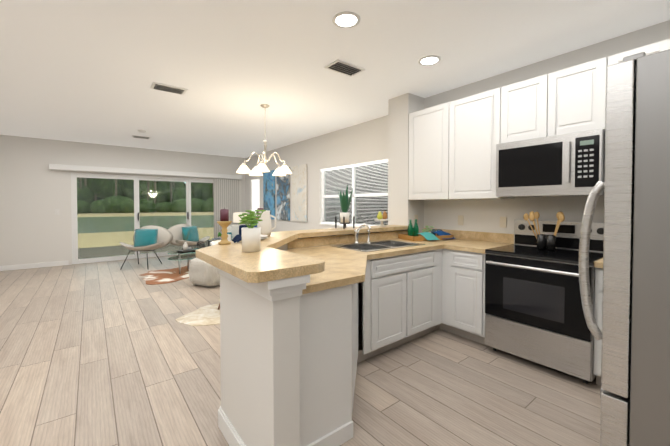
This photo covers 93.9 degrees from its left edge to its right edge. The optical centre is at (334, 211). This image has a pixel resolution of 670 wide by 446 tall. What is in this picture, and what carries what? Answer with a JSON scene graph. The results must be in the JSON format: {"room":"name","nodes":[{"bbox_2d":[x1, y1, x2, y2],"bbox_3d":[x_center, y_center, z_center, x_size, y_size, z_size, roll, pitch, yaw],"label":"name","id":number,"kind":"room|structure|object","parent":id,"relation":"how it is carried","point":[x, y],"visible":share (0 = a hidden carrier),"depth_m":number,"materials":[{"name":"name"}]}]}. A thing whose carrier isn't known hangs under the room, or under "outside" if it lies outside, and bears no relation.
{"room":"kitchen","nodes":[
{"label":"kitchen","id":0,"kind":"room"},
{"bbox_2d":[0,135,245,265],"bbox_3d":[-5.593,-0.177,7.114,7.700,2.700,0.200,-1,1,-38],"label":"wall","id":1,"kind":"structure","parent":0,"point":[35,192],"depth_m":6.63,"materials":[{"name":"white paint"}]},
{"bbox_2d":[0,261,68,270],"bbox_3d":[-7.108,1.149,5.815,3.280,0.100,0.011,-1,1,-38],"label":"baseboard","id":2,"kind":"structure","parent":1,"relation":"attached to","point":[32,265],"depth_m":6.47,"materials":[{"name":"white"}]},
{"bbox_2d":[71,172,213,263],"bbox_3d":[-4.393,0.140,8.029,3.630,2.030,0.112,-1,1,-38],"label":"sliding door","id":3,"kind":"structure","parent":1,"relation":"attached to","point":[136,200],"depth_m":7.55,"materials":[{"name":"glass"}]},
{"bbox_2d":[49,164,241,179],"bbox_3d":[-4.366,-0.952,7.847,4.155,0.130,0.132,-1,1,-38],"label":"valance","id":4,"kind":"object","parent":1,"relation":"attached to","point":[58,167],"visible":1,"depth_m":7.50,"materials":[{"name":"white"}]},
{"bbox_2d":[213,179,240,238],"bbox_3d":[-3.047,0.105,8.900,0.804,2.005,0.043,-1,1,-38],"label":"vertical blinds","id":5,"kind":"object","parent":4,"relation":"hanging from","point":[227,193],"visible":0.6,"depth_m":8.84,"materials":[{"name":"white fabric"}]},
{"bbox_2d":[232,234,241,242],"bbox_3d":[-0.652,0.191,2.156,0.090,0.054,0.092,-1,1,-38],"label":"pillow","id":6,"kind":"object","parent":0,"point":[237,238],"visible":0.65,"depth_m":2.15,"materials":[{"name":"blue fabric"}]},
{"bbox_2d":[0,255,600,445],"bbox_3d":[-2.531,1.300,3.235,7.700,0.100,9.770,-1,1,-38],"label":"floor","id":7,"kind":"structure","parent":0,"point":[108,353],"depth_m":2.34,"materials":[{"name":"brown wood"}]},
{"bbox_2d":[120,225,172,269],"bbox_3d":[-4.083,0.752,6.690,0.880,0.856,0.750,0,1,-3],"label":"shell chair","id":8,"kind":"object","parent":7,"relation":"on","point":[149,238],"visible":1,"depth_m":6.67,"materials":[{"name":"beige"}]},
{"bbox_2d":[141,266,188,284],"bbox_3d":[-2.925,1.190,6.101,1.485,0.006,1.512,-1,1,-38],"label":"cowhide rug","id":9,"kind":"object","parent":7,"relation":"on","point":[164,276],"visible":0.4,"depth_m":5.79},
{"bbox_2d":[167,248,200,273],"bbox_3d":[-2.831,0.982,6.266,0.986,0.404,0.723,-1,1,-38],"label":"coffee table","id":10,"kind":"object","parent":9,"relation":"on","point":[187,256],"visible":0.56,"depth_m":5.95,"materials":[{"name":"clear glass"}]},
{"bbox_2d":[177,230,204,251],"bbox_3d":[-2.847,0.578,6.209,0.238,0.403,0.520,1,1,34],"label":"decor","id":11,"kind":"object","parent":10,"relation":"on","point":[185,247],"visible":0.98,"depth_m":6.10,"materials":[{"name":"grey"}]},
{"bbox_2d":[168,224,209,260],"bbox_3d":[-3.438,0.737,7.470,0.750,0.856,0.880,1,1,24],"label":"shell chair","id":12,"kind":"object","parent":7,"relation":"on","point":[178,231],"visible":0.73,"depth_m":7.38,"materials":[{"name":"beige"}]},
{"bbox_2d":[175,299,219,325],"bbox_3d":[-0.969,1.232,4.000,1.874,0.006,1.541,-1,1,-38],"label":"cowhide rug","id":13,"kind":"object","parent":7,"relation":"on","point":[206,315],"visible":0.23,"depth_m":3.63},
{"bbox_3d":[-1.221,1.016,4.072,0.616,0.415,0.601,-1,1,-38],"label":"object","id":14,"kind":"object","parent":13,"relation":"on","visible":0},
{"bbox_2d":[210,240,220,245],"bbox_3d":[-1.296,0.602,4.062,0.595,0.424,0.476,0,1,-1],"label":"seat","id":15,"kind":"object","parent":14,"relation":"on","point":[212,243],"visible":0.06,"depth_m":4.09,"materials":[{"name":"white fabric"}]},
{"bbox_2d":[189,258,219,286],"bbox_3d":[-2.042,0.983,5.216,0.699,0.474,0.700,-1,1,-38],"label":"pouf","id":16,"kind":"object","parent":7,"relation":"on","point":[203,273],"visible":0.52,"depth_m":4.93,"materials":[{"name":"white fabric"}]},
{"bbox_2d":[207,232,221,246],"bbox_3d":[-3.046,0.855,8.051,0.360,0.598,0.360,-1,1,-38],"label":"end table","id":17,"kind":"object","parent":7,"relation":"on","point":[216,239],"visible":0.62,"depth_m":8.02,"materials":[{"name":"grey wood"}]},
{"bbox_2d":[227,224,249,240],"bbox_3d":[-2.192,0.750,7.688,1.016,0.824,0.838,0,1,-18],"label":"sofa","id":18,"kind":"object","parent":7,"relation":"on","point":[233,231],"visible":0.15,"depth_m":7.68,"materials":[{"name":"white fabric"}]},
{"bbox_2d":[196,225,407,445],"bbox_3d":[0.217,0.735,2.646,2.632,1.056,1.610,-1,1,-38],"label":"breakfast bar","id":19,"kind":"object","parent":7,"relation":"on","point":[261,290],"depth_m":1.46,"materials":[{"name":"white paint"}]},
{"bbox_2d":[217,221,231,244],"bbox_3d":[-0.729,0.142,2.064,0.094,0.150,0.094,-1,1,-38],"label":"candlestick","id":20,"kind":"object","parent":19,"relation":"on","point":[224,225],"visible":1,"depth_m":2.04,"materials":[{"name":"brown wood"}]},
{"bbox_2d":[220,208,228,220],"bbox_3d":[-0.729,0.021,2.061,0.054,0.088,0.053,-1,1,-38],"label":"candle","id":21,"kind":"object","parent":20,"relation":"on","point":[224,214],"visible":0.98,"depth_m":2.04,"materials":[{"name":"purple wax"}]},
{"bbox_2d":[238,210,265,251],"bbox_3d":[-0.459,0.107,1.754,0.161,0.231,0.104,-1,1,-38],"label":"potted plant","id":22,"kind":"object","parent":19,"relation":"on","point":[251,236],"visible":1,"depth_m":1.71,"materials":[{"name":"white ceramic"}]},
{"bbox_2d":[257,210,275,235],"bbox_3d":[-0.567,0.101,2.610,0.165,0.210,0.116,-1,1,-38],"label":"pitcher","id":23,"kind":"object","parent":19,"relation":"on","point":[265,224],"visible":0.75,"depth_m":2.55,"materials":[{"name":"white ceramic"}]},
{"bbox_2d":[335,183,354,228],"bbox_3d":[0.099,-0.066,3.442,0.163,0.510,0.206,-1,1,-38],"label":"potted plant","id":24,"kind":"object","parent":19,"relation":"on","point":[344,213],"visible":1,"depth_m":3.41,"materials":[{"name":"green plant"}]},
{"bbox_2d":[374,211,389,226],"bbox_3d":[0.565,0.083,3.751,0.200,0.201,0.200,-1,1,-38],"label":"stand","id":25,"kind":"object","parent":19,"relation":"on","point":[380,216],"visible":1,"depth_m":3.72,"materials":[{"name":"white ceramic"}]},
{"bbox_2d":[286,247,357,445],"bbox_3d":[-0.427,0.767,2.090,0.427,1.015,1.189,-1,1,-38],"label":"base cabinet","id":26,"kind":"object","parent":7,"relation":"on","point":[328,303],"depth_m":1.68,"materials":[{"name":"laminate"}]},
{"bbox_2d":[314,228,513,362],"bbox_3d":[0.638,0.750,2.924,2.279,1.015,1.189,-1,1,-38],"label":"base cabinet","id":27,"kind":"object","parent":7,"relation":"on","point":[412,290],"depth_m":2.93,"materials":[{"name":"laminate"}]},
{"bbox_2d":[398,219,455,240],"bbox_3d":[1.073,0.214,3.620,0.540,0.225,0.400,0,1,-20],"label":"tray","id":28,"kind":"object","parent":27,"relation":"on","point":[413,234],"visible":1,"depth_m":3.62,"materials":[{"name":"brown wood"}]},
{"bbox_2d":[485,220,603,383],"bbox_3d":[1.810,0.679,2.686,0.726,1.165,0.762,-1,1,-38],"label":"range","id":29,"kind":"object","parent":7,"relation":"on","point":[534,312],"visible":0.79,"depth_m":2.51,"materials":[{"name":"silver metal"}]},
{"bbox_2d":[523,211,564,250],"bbox_3d":[1.821,0.171,2.737,0.314,0.339,0.090,1,2,45],"label":"utensil crock","id":30,"kind":"object","parent":29,"relation":"on","point":[546,242],"visible":1,"depth_m":2.71,"materials":[{"name":"black ceramic"}]},
{"bbox_2d":[593,258,602,385],"bbox_3d":[2.223,0.764,2.231,0.639,1.015,0.465,-1,1,-38],"label":"base cabinet","id":31,"kind":"object","parent":7,"relation":"on","point":[598,264],"depth_m":2.20,"materials":[{"name":"laminate"}]},
{"bbox_2d":[579,49,669,445],"bbox_3d":[1.459,0.405,1.003,0.910,1.780,0.903,-1,1,-38],"label":"fridge","id":32,"kind":"object","parent":7,"relation":"on","point":[634,335],"visible":1,"depth_m":0.95,"materials":[{"name":"grey metal"}]},
{"bbox_3d":[-2.555,0.846,8.462,0.400,0.600,0.400,-1,1,-38],"label":"table lamp","id":33,"kind":"object","parent":7,"relation":"on","visible":0},
{"bbox_2d":[233,212,246,224],"bbox_3d":[-2.555,0.285,8.451,0.400,0.517,0.400,-1,1,-38],"label":"table lamp","id":34,"kind":"object","parent":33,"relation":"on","point":[236,218],"visible":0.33,"depth_m":8.27,"materials":[{"name":"white fabric"}]},
{"bbox_2d":[245,115,387,231],"bbox_3d":[-0.693,-0.173,6.940,0.200,2.700,6.120,-1,1,-38],"label":"wall","id":35,"kind":"structure","parent":0,"point":[364,142],"depth_m":6.31,"materials":[{"name":"white paint"}]},
{"bbox_2d":[251,179,259,215],"bbox_3d":[-2.209,-0.351,8.767,0.040,1.072,0.570,-1,1,-38],"label":"window blinds","id":36,"kind":"object","parent":35,"relation":"attached to","point":[255,184],"visible":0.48,"depth_m":8.79,"materials":[{"name":"white plastic"}]},
{"bbox_2d":[263,170,274,218],"bbox_3d":[-1.684,-0.410,8.008,0.032,1.230,0.630,-1,1,-38],"label":"picture","id":37,"kind":"object","parent":35,"relation":"attached to","point":[268,191],"visible":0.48,"depth_m":7.96,"materials":[{"name":"paper"}]},
{"bbox_2d":[276,167,289,220],"bbox_3d":[-1.230,-0.398,7.429,0.032,1.230,0.620,-1,1,-38],"label":"picture","id":38,"kind":"object","parent":35,"relation":"attached to","point":[283,195],"visible":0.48,"depth_m":7.39,"materials":[{"name":"paper"}]},
{"bbox_2d":[291,164,306,221],"bbox_3d":[-0.786,-0.387,6.863,0.032,1.230,0.620,-1,1,-38],"label":"picture","id":39,"kind":"object","parent":35,"relation":"attached to","point":[299,193],"visible":1,"depth_m":6.83,"materials":[{"name":"paper"}]},
{"bbox_2d":[319,224,352,226],"bbox_3d":[0.288,0.278,5.577,0.090,0.022,1.890,-1,1,-38],"label":"window sill","id":40,"kind":"structure","parent":35,"relation":"attached to","point":[334,225],"depth_m":5.89,"materials":[{"name":"white"}]},
{"bbox_2d":[322,162,387,225],"bbox_3d":[0.343,-0.282,5.609,0.050,1.090,1.870,-1,1,-38],"label":"window","id":41,"kind":"structure","parent":35,"relation":"in","point":[381,204],"depth_m":5.50,"materials":[{"name":"white metal"}]},
{"bbox_2d":[321,159,387,225],"bbox_3d":[0.296,-0.282,5.572,0.040,1.082,1.850,-1,1,-38],"label":"window blinds","id":42,"kind":"object","parent":41,"relation":"attached to","point":[355,165],"visible":0.71,"depth_m":5.46,"materials":[{"name":"white plastic"}]},
{"bbox_2d":[0,0,669,157],"bbox_3d":[-2.586,-1.500,3.250,7.700,0.100,9.950,-1,1,-38],"label":"ceiling","id":43,"kind":"structure","parent":0,"point":[87,71],"depth_m":2.94,"materials":[{"name":"white paint"}]},
{"bbox_2d":[131,135,150,138],"bbox_3d":[-3.944,-1.499,6.361,0.320,0.025,0.200,-1,1,-38],"label":"ceiling vent","id":44,"kind":"object","parent":43,"relation":"in","point":[141,137],"visible":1,"depth_m":6.32,"materials":[{"name":"white metal"}]},
{"bbox_2d":[150,82,187,94],"bbox_3d":[-1.971,-1.446,3.715,0.360,0.025,0.220,-1,1,-38],"label":"ceiling vent","id":45,"kind":"object","parent":43,"relation":"in","point":[167,88],"visible":0.98,"depth_m":3.69,"materials":[{"name":"white metal"}]},
{"bbox_2d":[236,104,291,175],"bbox_3d":[-0.992,-0.998,4.383,0.755,0.950,0.734,-1,1,-38],"label":"chandelier","id":46,"kind":"object","parent":43,"relation":"hanging from","point":[284,170],"visible":1,"depth_m":4.31,"materials":[{"name":"silver metal"}]},
{"bbox_2d":[324,59,364,76],"bbox_3d":[0.099,-1.435,3.164,0.360,0.025,0.220,-1,1,-38],"label":"ceiling vent","id":47,"kind":"object","parent":43,"relation":"in","point":[343,68],"visible":1,"depth_m":3.15,"materials":[{"name":"white metal"}]},
{"bbox_2d":[332,11,359,27],"bbox_3d":[0.083,-1.425,2.326,0.212,0.012,0.209,-1,1,-38],"label":"recessed light","id":48,"kind":"object","parent":43,"relation":"in","point":[346,19],"depth_m":2.33,"materials":[{"name":"white"}]},
{"bbox_2d":[418,55,440,65],"bbox_3d":[0.900,-1.438,2.975,0.212,0.012,0.211,-1,1,-38],"label":"recessed light","id":49,"kind":"object","parent":43,"relation":"in","point":[428,60],"depth_m":2.99,"materials":[{"name":"white"}]},
{"bbox_2d":[388,93,423,232],"bbox_3d":[1.090,-0.120,4.241,0.725,2.700,0.330,-1,1,-38],"label":"wall","id":50,"kind":"structure","parent":0,"point":[403,209],"depth_m":3.99,"materials":[{"name":"white paint"}]},
{"bbox_2d":[424,20,669,233],"bbox_3d":[2.337,-0.093,2.913,0.400,2.700,3.300,-1,1,-38],"label":"wall","id":51,"kind":"structure","parent":0,"point":[482,215],"depth_m":3.16,"materials":[{"name":"white paint"}]},
{"bbox_2d":[408,103,459,199],"bbox_3d":[1.203,-0.668,3.747,0.336,1.064,0.563,-1,1,-38],"label":"upper cabinet","id":52,"kind":"object","parent":51,"relation":"attached to","point":[428,127],"depth_m":3.62,"materials":[{"name":"white wood"}]},
{"bbox_2d":[458,215,463,224],"bbox_3d":[1.479,0.109,3.679,0.004,0.115,0.070,-1,1,-38],"label":"electrical outlet plate","id":53,"kind":"object","parent":51,"relation":"attached to","point":[460,218],"depth_m":3.68,"materials":[{"name":"beige plastic"}]},
{"bbox_2d":[448,88,514,198],"bbox_3d":[1.544,-0.659,3.311,0.336,1.064,0.544,-1,1,-38],"label":"upper cabinet","id":54,"kind":"object","parent":51,"relation":"attached to","point":[452,150],"depth_m":3.20,"materials":[{"name":"white wood"}]},
{"bbox_2d":[500,217,506,227],"bbox_3d":[1.775,0.116,3.302,0.004,0.115,0.070,-1,1,-38],"label":"electrical outlet plate","id":55,"kind":"object","parent":51,"relation":"attached to","point":[503,222],"depth_m":3.30,"materials":[{"name":"beige plastic"}]},
{"bbox_2d":[500,75,543,142],"bbox_3d":[1.833,-0.908,2.938,0.336,0.550,0.389,-1,1,-38],"label":"upper cabinet","id":56,"kind":"object","parent":51,"relation":"attached to","point":[521,103],"depth_m":2.84,"materials":[{"name":"white wood"}]},
{"bbox_2d":[544,57,607,136],"bbox_3d":[2.073,-0.902,2.631,0.336,0.550,0.389,-1,1,-38],"label":"upper cabinet","id":57,"kind":"object","parent":51,"relation":"attached to","point":[575,96],"depth_m":2.52,"materials":[{"name":"white wood"}]},
{"bbox_2d":[496,128,604,196],"bbox_3d":[1.904,-0.379,2.758,0.460,0.493,0.770,-1,1,-38],"label":"microwave","id":58,"kind":"object","parent":57,"relation":"attached to","point":[569,164],"visible":0.98,"depth_m":2.58,"materials":[{"name":"silver metal"}]},
{"bbox_2d":[608,39,669,65],"bbox_3d":[2.300,-0.640,2.347,0.336,1.064,0.344,-1,1,-38],"label":"upper cabinet","id":59,"kind":"object","parent":51,"relation":"attached to","point":[664,45],"depth_m":2.21,"materials":[{"name":"white wood"}]},
{"label":"outside","id":60,"kind":"structure","parent":0,"visible":0},
{"bbox_2d":[72,212,213,264],"bbox_3d":[-31.861,0.207,64.239,330.000,0.260,260.000,-1,1,-38],"label":"ground","id":61,"kind":"structure","parent":60,"point":[109,242],"depth_m":11.88,"materials":[{"name":"beige sand"}]},
{"bbox_2d":[77,215,213,233],"bbox_3d":[-21.980,0.908,22.143,81.262,0.008,25.779,-1,1,-38],"label":"pond water","id":62,"kind":"structure","parent":61,"relation":"on","point":[126,221],"depth_m":23.83,"materials":[{"name":"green liquid"}]},
{"bbox_2d":[77,177,213,213],"bbox_3d":[-32.417,-9.253,70.882,92.222,21.648,28.548,-1,1,-38],"label":"trees","id":63,"kind":"object","parent":61,"relation":"on","point":[129,193],"depth_m":56.08,"materials":[{"name":"green plant"}]}
]}

